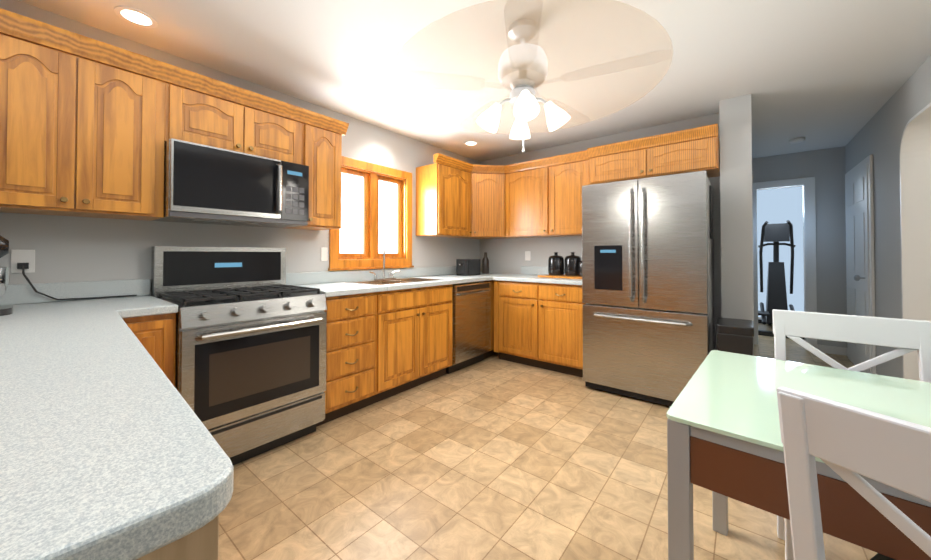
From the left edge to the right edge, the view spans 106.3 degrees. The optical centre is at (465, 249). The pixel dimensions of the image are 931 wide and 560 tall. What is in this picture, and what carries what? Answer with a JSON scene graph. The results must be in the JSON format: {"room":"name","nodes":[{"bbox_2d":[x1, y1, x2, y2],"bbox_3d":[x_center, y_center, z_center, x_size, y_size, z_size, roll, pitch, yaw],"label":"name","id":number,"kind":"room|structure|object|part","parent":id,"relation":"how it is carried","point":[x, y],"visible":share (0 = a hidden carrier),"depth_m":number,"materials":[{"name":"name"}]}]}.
{"room":"kitchen","nodes":[
{"label":"kitchen","id":0,"kind":"room"},
{"bbox_2d":[0,0,479,295],"bbox_3d":[-1.872,-0.013,2.264,0.120,2.440,6.710,-1,-1,39],"label":"wall","id":1,"kind":"structure","parent":0,"point":[71,249],"depth_m":2.19,"materials":[{"name":"grey paint"}]},
{"bbox_2d":[0,8,3,15],"bbox_3d":[-2.352,-0.603,1.299,0.339,0.836,0.726,-1,-1,39],"label":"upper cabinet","id":2,"kind":"object","parent":1,"relation":"attached to","point":[1,10],"depth_m":1.48,"materials":[{"name":"brown wood"}]},
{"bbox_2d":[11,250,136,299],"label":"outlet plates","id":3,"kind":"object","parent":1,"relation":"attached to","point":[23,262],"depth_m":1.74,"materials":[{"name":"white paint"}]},
{"bbox_3d":[-2.067,0.168,1.880,0.036,0.201,0.430,-1,-1,39],"label":"outlet cord","id":4,"kind":"part","parent":3,"relation":"part of","materials":[{"name":"black plastic"}]},
{"bbox_2d":[0,9,171,220],"bbox_3d":[-1.994,-0.597,1.748,0.339,0.836,0.694,-1,-1,39],"label":"upper cabinet","id":5,"kind":"object","parent":1,"relation":"attached to","point":[89,127],"depth_m":1.67,"materials":[{"name":"brown wood"}]},
{"bbox_2d":[0,267,455,304],"bbox_3d":[-1.121,0.238,3.087,0.020,0.100,4.238,-1,-1,39],"label":"backsplash","id":6,"kind":"structure","parent":1,"relation":"attached to","point":[15,293],"depth_m":1.98,"materials":[{"name":"white stone"}]},
{"bbox_2d":[168,65,307,165],"bbox_3d":[-1.538,-0.802,2.322,0.339,0.411,0.768,-1,-1,39],"label":"upper cabinet","id":7,"kind":"object","parent":1,"relation":"attached to","point":[208,111],"depth_m":2.17,"materials":[{"name":"brown wood"}]},
{"bbox_2d":[152,138,308,227],"bbox_3d":[-1.482,-0.383,2.271,0.479,0.420,0.760,-1,-1,39],"label":"microwave","id":8,"kind":"object","parent":7,"relation":"attached to","point":[204,184],"visible":0.98,"depth_m":2.09,"materials":[{"name":"silver metal"}]},
{"bbox_2d":[287,110,347,229],"bbox_3d":[-1.200,-0.584,2.743,0.339,0.836,0.316,-1,-1,39],"label":"upper cabinet","id":9,"kind":"object","parent":1,"relation":"attached to","point":[325,133],"depth_m":2.64,"materials":[{"name":"brown wood"}]},
{"bbox_2d":[321,247,327,260],"label":"outlet plates","id":10,"kind":"object","parent":1,"relation":"attached to","point":[324,251],"depth_m":2.99,"materials":[{"name":"white paint"}]},
{"bbox_2d":[328,156,413,270],"bbox_3d":[-0.919,-0.323,3.430,0.160,1.020,0.975,-1,-1,39],"label":"window","id":11,"kind":"structure","parent":1,"relation":"in","point":[370,257],"depth_m":3.41,"materials":[{"name":"brown wood"}]},
{"bbox_2d":[340,173,396,252],"bbox_3d":[-1.001,-0.332,3.496,0.010,0.950,0.905,-1,-1,39],"label":"window","id":12,"kind":"structure","parent":11,"relation":"attached to","point":[351,235],"depth_m":3.44,"materials":[{"name":"white glass"}]},
{"bbox_2d":[416,153,471,237],"bbox_3d":[-0.207,-0.568,3.955,0.379,0.836,0.618,-1,-1,39],"label":"upper cabinet","id":13,"kind":"object","parent":1,"relation":"attached to","point":[443,187],"depth_m":3.77,"materials":[{"name":"brown wood"}]},
{"bbox_2d":[464,164,507,238],"bbox_3d":[0.247,-0.564,4.283,0.678,0.836,0.678,-1,-1,39],"label":"upper cabinet","id":14,"kind":"object","parent":1,"relation":"attached to","point":[489,182],"depth_m":4.09,"materials":[{"name":"brown wood"}]},
{"bbox_2d":[18,0,930,161],"bbox_3d":[2.139,-1.256,2.400,6.400,0.050,11.900,-1,-1,39],"label":"ceiling","id":15,"kind":"structure","parent":0,"point":[821,74],"depth_m":2.22,"materials":[{"name":"white paint"}]},
{"bbox_2d":[114,6,157,27],"bbox_3d":[-1.750,-1.235,1.856,0.170,0.005,0.170,-1,-1,39],"label":"recessed light","id":16,"kind":"object","parent":15,"relation":"in","point":[136,17],"visible":1,"depth_m":1.85,"materials":[{"name":"white paint"}]},
{"bbox_2d":[384,118,401,124],"bbox_3d":[-0.689,-1.216,3.313,0.170,0.005,0.170,-1,-1,39],"label":"recessed light","id":17,"kind":"object","parent":15,"relation":"in","point":[392,121],"visible":1,"depth_m":3.31,"materials":[{"name":"white paint"}]},
{"bbox_2d":[464,141,477,145],"bbox_3d":[0.063,-1.207,3.967,0.170,0.005,0.170,-1,-1,39],"label":"recessed light","id":18,"kind":"object","parent":15,"relation":"in","point":[470,143],"visible":0.98,"depth_m":3.97,"materials":[{"name":"white paint"}]},
{"bbox_2d":[390,0,672,151],"bbox_3d":[0.318,-0.885,1.942,1.440,0.705,1.440,-1,-1,39],"label":"ceiling fan","id":19,"kind":"object","parent":15,"relation":"hanging from","point":[523,69],"visible":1,"depth_m":1.79,"materials":[{"name":"white painted metal"},{"name":"white painted wood"},{"name":"frosted glass"}]},
{"bbox_2d":[789,137,804,143],"bbox_3d":[3.636,-1.194,3.827,0.130,0.037,0.130,-1,-1,39],"label":"smoke detector","id":20,"kind":"object","parent":15,"relation":"attached to","point":[796,140],"visible":1,"depth_m":3.80,"materials":[{"name":"white paint"}]},
{"bbox_2d":[218,317,876,559],"bbox_3d":[2.139,1.234,2.368,6.400,0.050,11.900,-1,-1,39],"label":"floor","id":21,"kind":"structure","parent":0,"point":[494,457],"depth_m":1.78,"materials":[{"name":"tile"}]},
{"bbox_2d":[152,527,218,559],"bbox_3d":[-1.324,0.745,0.932,2.281,0.889,0.784,-1,-1,39],"label":"base cabinet","id":22,"kind":"object","parent":21,"relation":"on","point":[206,547],"depth_m":0.39,"materials":[{"name":"brown wood"}]},
{"bbox_2d":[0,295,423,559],"bbox_3d":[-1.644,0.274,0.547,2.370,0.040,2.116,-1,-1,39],"label":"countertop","id":23,"kind":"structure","parent":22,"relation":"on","point":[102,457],"depth_m":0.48,"materials":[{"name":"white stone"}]},
{"bbox_2d":[0,235,12,315],"bbox_3d":[-2.000,0.088,1.328,0.245,0.352,0.343,-1,-1,39],"label":"stand mixer","id":24,"kind":"object","parent":23,"relation":"on","point":[5,277],"visible":1,"depth_m":1.43,"materials":[{"name":"silver metal"}]},
{"bbox_2d":[0,267,10,296],"bbox_3d":[-1.959,0.155,1.379,0.245,0.167,0.199,-1,-1,39],"label":"bowl","id":25,"kind":"object","parent":24,"relation":"on","point":[4,271],"depth_m":1.43,"materials":[{"name":"silver metal"}]},
{"bbox_2d":[151,246,326,464],"bbox_3d":[-1.381,0.594,2.179,0.736,1.225,0.760,-1,-1,39],"label":"stove","id":26,"kind":"object","parent":21,"relation":"on","point":[250,365],"visible":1,"depth_m":2.03,"materials":[{"name":"silver metal"}]},
{"bbox_3d":[-1.374,0.441,2.175,0.593,0.860,0.680,-1,-1,39],"label":"glass","id":27,"kind":"part","parent":26,"relation":"part of","materials":[{"name":"black glass"}]},
{"bbox_2d":[324,291,387,370],"bbox_3d":[-1.031,0.768,2.712,0.619,0.889,0.506,-1,-1,39],"label":"base cabinet","id":28,"kind":"object","parent":21,"relation":"on","point":[357,325],"depth_m":2.55,"materials":[{"name":"brown wood"}]},
{"bbox_2d":[388,283,455,382],"bbox_3d":[-0.634,0.775,3.210,0.619,0.889,0.908,-1,-1,39],"label":"base cabinet","id":29,"kind":"object","parent":21,"relation":"on","point":[420,320],"depth_m":3.03,"materials":[{"name":"brown wood"}]},
{"bbox_2d":[296,272,505,298],"bbox_3d":[-0.367,0.313,3.530,0.643,0.040,2.604,-1,-1,39],"label":"countertop","id":30,"kind":"structure","parent":29,"relation":"on","point":[330,290],"depth_m":2.85,"materials":[{"name":"white stone"}]},
{"bbox_2d":[368,243,399,278],"bbox_3d":[-0.719,0.112,3.281,0.202,0.348,0.354,-1,-1,39],"label":"faucet","id":31,"kind":"object","parent":30,"relation":"on","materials":[{"name":"silver metal"}]},
{"bbox_2d":[348,275,427,286],"bbox_3d":[-0.626,0.374,3.203,0.466,0.177,0.776,-1,-1,39],"label":"sink","id":32,"kind":"object","parent":30,"relation":"in","point":[411,278],"depth_m":3.24,"materials":[{"name":"silver metal"}]},
{"bbox_2d":[456,259,480,275],"bbox_3d":[0.028,0.204,4.113,0.180,0.192,0.305,-1,-1,39],"label":"toaster","id":33,"kind":"object","parent":30,"relation":"on","point":[467,267],"visible":1,"depth_m":4.03,"materials":[{"name":"black"}]},
{"bbox_2d":[482,252,488,273],"bbox_3d":[0.256,0.170,4.447,0.090,0.270,0.090,-1,-1,39],"label":"bottle","id":34,"kind":"object","parent":30,"relation":"on","point":[485,264],"visible":1,"depth_m":4.41,"materials":[{"name":"black glass"}]},
{"bbox_2d":[446,281,490,373],"bbox_3d":[-0.117,0.789,3.772,0.630,0.875,0.604,-1,-1,39],"label":"dishwasher","id":35,"kind":"object","parent":21,"relation":"on","point":[471,323],"visible":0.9,"depth_m":3.57,"materials":[{"name":"silver metal"}]},
{"bbox_2d":[456,279,497,358],"bbox_3d":[0.226,0.789,4.304,0.598,0.889,0.644,-1,-1,39],"label":"base cabinet","id":36,"kind":"object","parent":21,"relation":"on","point":[488,354],"depth_m":3.93,"materials":[{"name":"brown wood"}]},
{"bbox_2d":[493,266,585,377],"bbox_3d":[0.900,0.712,3.767,1.034,1.030,0.644,-1,-1,39],"label":"base cabinet","id":37,"kind":"object","parent":21,"relation":"on","point":[538,323],"visible":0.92,"depth_m":3.54,"materials":[{"name":"brown wood"}]},
{"bbox_2d":[493,266,581,284],"bbox_3d":[0.900,0.267,3.774,1.034,0.140,0.643,-1,-1,39],"label":"countertop","id":38,"kind":"structure","parent":37,"relation":"on","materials":[{"name":"stone"}]},
{"bbox_2d":[538,274,581,278],"bbox_3d":[1.080,0.285,3.699,0.540,0.020,0.340,-1,-1,39],"label":"cutting board","id":39,"kind":"object","parent":38,"relation":"on","point":[561,276],"visible":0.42,"depth_m":3.59,"materials":[{"name":"brown wood"}]},
{"bbox_2d":[548,252,563,274],"bbox_3d":[0.989,0.150,3.811,0.170,0.250,0.170,-1,-1,39],"label":"canister","id":40,"kind":"object","parent":39,"relation":"on","point":[555,263],"visible":1,"depth_m":3.74,"materials":[{"name":"black ceramic"}]},
{"bbox_2d":[565,252,580,275],"bbox_3d":[1.142,0.149,3.714,0.170,0.250,0.170,-1,-1,39],"label":"canister","id":41,"kind":"object","parent":39,"relation":"on","point":[572,260],"visible":0.96,"depth_m":3.64,"materials":[{"name":"black ceramic"}]},
{"bbox_2d":[578,261,581,275],"bbox_3d":[1.224,0.177,3.584,0.129,0.190,0.129,-1,-1,39],"label":"canister","id":42,"kind":"object","parent":39,"relation":"on","point":[579,268],"visible":0.15,"depth_m":3.56,"materials":[{"name":"black ceramic"}]},
{"bbox_2d":[582,171,714,406],"bbox_3d":[1.600,0.327,3.051,0.915,1.780,0.842,-1,-1,39],"label":"fridge","id":43,"kind":"object","parent":21,"relation":"on","point":[648,286],"visible":0.96,"depth_m":2.74,"materials":[{"name":"silver metal"}]},
{"bbox_2d":[716,318,753,355],"bbox_3d":[1.970,0.871,2.546,0.210,0.680,0.370,-1,-1,39],"label":"trash bin","id":44,"kind":"object","parent":21,"relation":"on","point":[735,335],"visible":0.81,"depth_m":2.42,"materials":[{"name":"black plastic"}]},
{"bbox_2d":[758,220,804,339],"bbox_3d":[4.878,0.401,5.458,0.500,1.695,1.330,-1,-1,39],"label":"elliptical trainer","id":45,"kind":"object","parent":21,"relation":"on","point":[776,296],"visible":0.67,"depth_m":5.53,"materials":[{"name":"black"}]},
{"bbox_2d":[666,350,930,559],"bbox_3d":[1.162,0.811,0.903,0.960,0.757,0.840,-1,-1,42],"label":"dining table","id":46,"kind":"object","parent":21,"relation":"on","point":[724,442],"visible":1,"depth_m":0.89,"materials":[{"name":"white glass"}]},
{"bbox_2d":[772,309,930,559],"bbox_3d":[1.373,0.726,1.206,0.440,0.935,0.499,-1,-1,39],"label":"chair","id":47,"kind":"object","parent":21,"relation":"on","point":[904,336],"visible":0.25,"depth_m":1.36,"materials":[{"name":"white paint"}]},
{"bbox_2d":[777,387,930,559],"bbox_3d":[0.879,0.717,0.532,0.499,0.935,0.440,0,-1,-24],"label":"chair","id":48,"kind":"object","parent":21,"relation":"on","point":[848,444],"visible":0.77,"depth_m":0.56,"materials":[{"name":"white paint"}]},
{"bbox_2d":[870,553,894,559],"bbox_3d":[0.927,0.692,0.554,0.550,0.024,0.530,-1,-1,39],"label":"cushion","id":49,"kind":"object","parent":48,"relation":"on","point":[878,556],"depth_m":0.77,"materials":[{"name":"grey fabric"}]},
{"bbox_2d":[480,114,719,349],"bbox_3d":[1.352,0.009,3.907,2.870,2.440,0.120,-1,-1,39],"label":"wall","id":50,"kind":"structure","parent":0,"point":[507,255],"depth_m":4.11,"materials":[{"name":"grey paint"}]},
{"bbox_2d":[508,156,563,237],"bbox_3d":[0.781,-0.567,4.049,0.666,0.836,0.379,-1,-1,39],"label":"upper cabinet","id":51,"kind":"object","parent":50,"relation":"attached to","point":[531,184],"depth_m":3.89,"materials":[{"name":"brown wood"}]},
{"bbox_2d":[556,148,587,235],"bbox_3d":[1.150,-0.571,3.780,0.518,0.836,0.339,-1,-1,39],"label":"upper cabinet","id":52,"kind":"object","parent":50,"relation":"attached to","point":[571,168],"depth_m":3.61,"materials":[{"name":"brown wood"}]},
{"bbox_2d":[588,136,655,184],"bbox_3d":[1.561,-0.821,3.417,0.577,0.345,0.398,-1,-1,39],"label":"upper cabinet","id":53,"kind":"object","parent":50,"relation":"attached to","point":[630,159],"depth_m":3.24,"materials":[{"name":"brown wood"}]},
{"bbox_2d":[656,124,719,177],"bbox_3d":[1.921,-0.825,3.130,0.577,0.345,0.398,-1,-1,39],"label":"upper cabinet","id":54,"kind":"object","parent":50,"relation":"attached to","point":[693,149],"depth_m":2.92,"materials":[{"name":"brown wood"}]},
{"bbox_2d":[716,94,753,355],"bbox_3d":[2.263,-0.004,2.911,0.204,2.440,0.300,-1,-1,39],"label":"wall","id":55,"kind":"structure","parent":0,"point":[731,184],"depth_m":2.80,"materials":[{"name":"grey paint"}]},
{"bbox_2d":[757,186,803,316],"bbox_3d":[5.742,0.041,6.417,4.200,2.440,0.100,-1,-1,39],"label":"wall","id":56,"kind":"structure","parent":0,"point":[779,205],"depth_m":6.31,"materials":[{"name":"white paint"}]},
{"bbox_2d":[752,146,846,347],"bbox_3d":[4.134,0.015,4.386,1.120,2.440,0.120,-1,-1,39],"label":"wall","id":57,"kind":"structure","parent":0,"point":[825,168],"depth_m":4.17,"materials":[{"name":"grey paint"}]},
{"bbox_2d":[752,177,816,350],"bbox_3d":[4.024,0.178,4.463,0.640,2.115,0.135,-1,-1,39],"label":"door frame","id":58,"kind":"structure","parent":57,"relation":"attached to","point":[809,248],"depth_m":4.27,"materials":[{"name":"white paint"}]},
{"bbox_2d":[817,344,846,355],"bbox_3d":[4.334,1.186,4.119,0.252,0.090,0.020,-1,-1,39],"label":"baseboard","id":59,"kind":"structure","parent":57,"relation":"attached to","point":[833,350],"depth_m":4.11,"materials":[{"name":"white paint"}]},
{"bbox_2d":[845,55,930,377],"bbox_3d":[1.835,-0.034,0.656,0.180,2.440,8.820,-1,-1,39],"label":"wall","id":60,"kind":"structure","parent":0,"point":[878,136],"depth_m":2.88,"materials":[{"name":"grey paint"}]},
{"bbox_2d":[845,155,875,373],"bbox_3d":[4.017,0.177,3.621,0.106,2.095,1.010,-1,-1,39],"label":"door","id":61,"kind":"structure","parent":60,"relation":"attached to","point":[859,209],"depth_m":3.44,"materials":[{"name":"white paint"}]},
{"bbox_3d":[3.773,0.271,3.341,0.072,0.056,0.056,-1,-1,39],"label":"hall door knob","id":62,"kind":"part","parent":61,"relation":"part of","materials":[{"name":"silver metal"}]},
{"bbox_2d":[899,102,930,380],"bbox_3d":[2.826,0.137,1.897,0.204,2.130,1.700,-1,-1,39],"label":"archway","id":63,"kind":"object","parent":60,"relation":"attached to","point":[915,183],"visible":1,"depth_m":2.57,"materials":[{"name":"white paint"}]}
]}

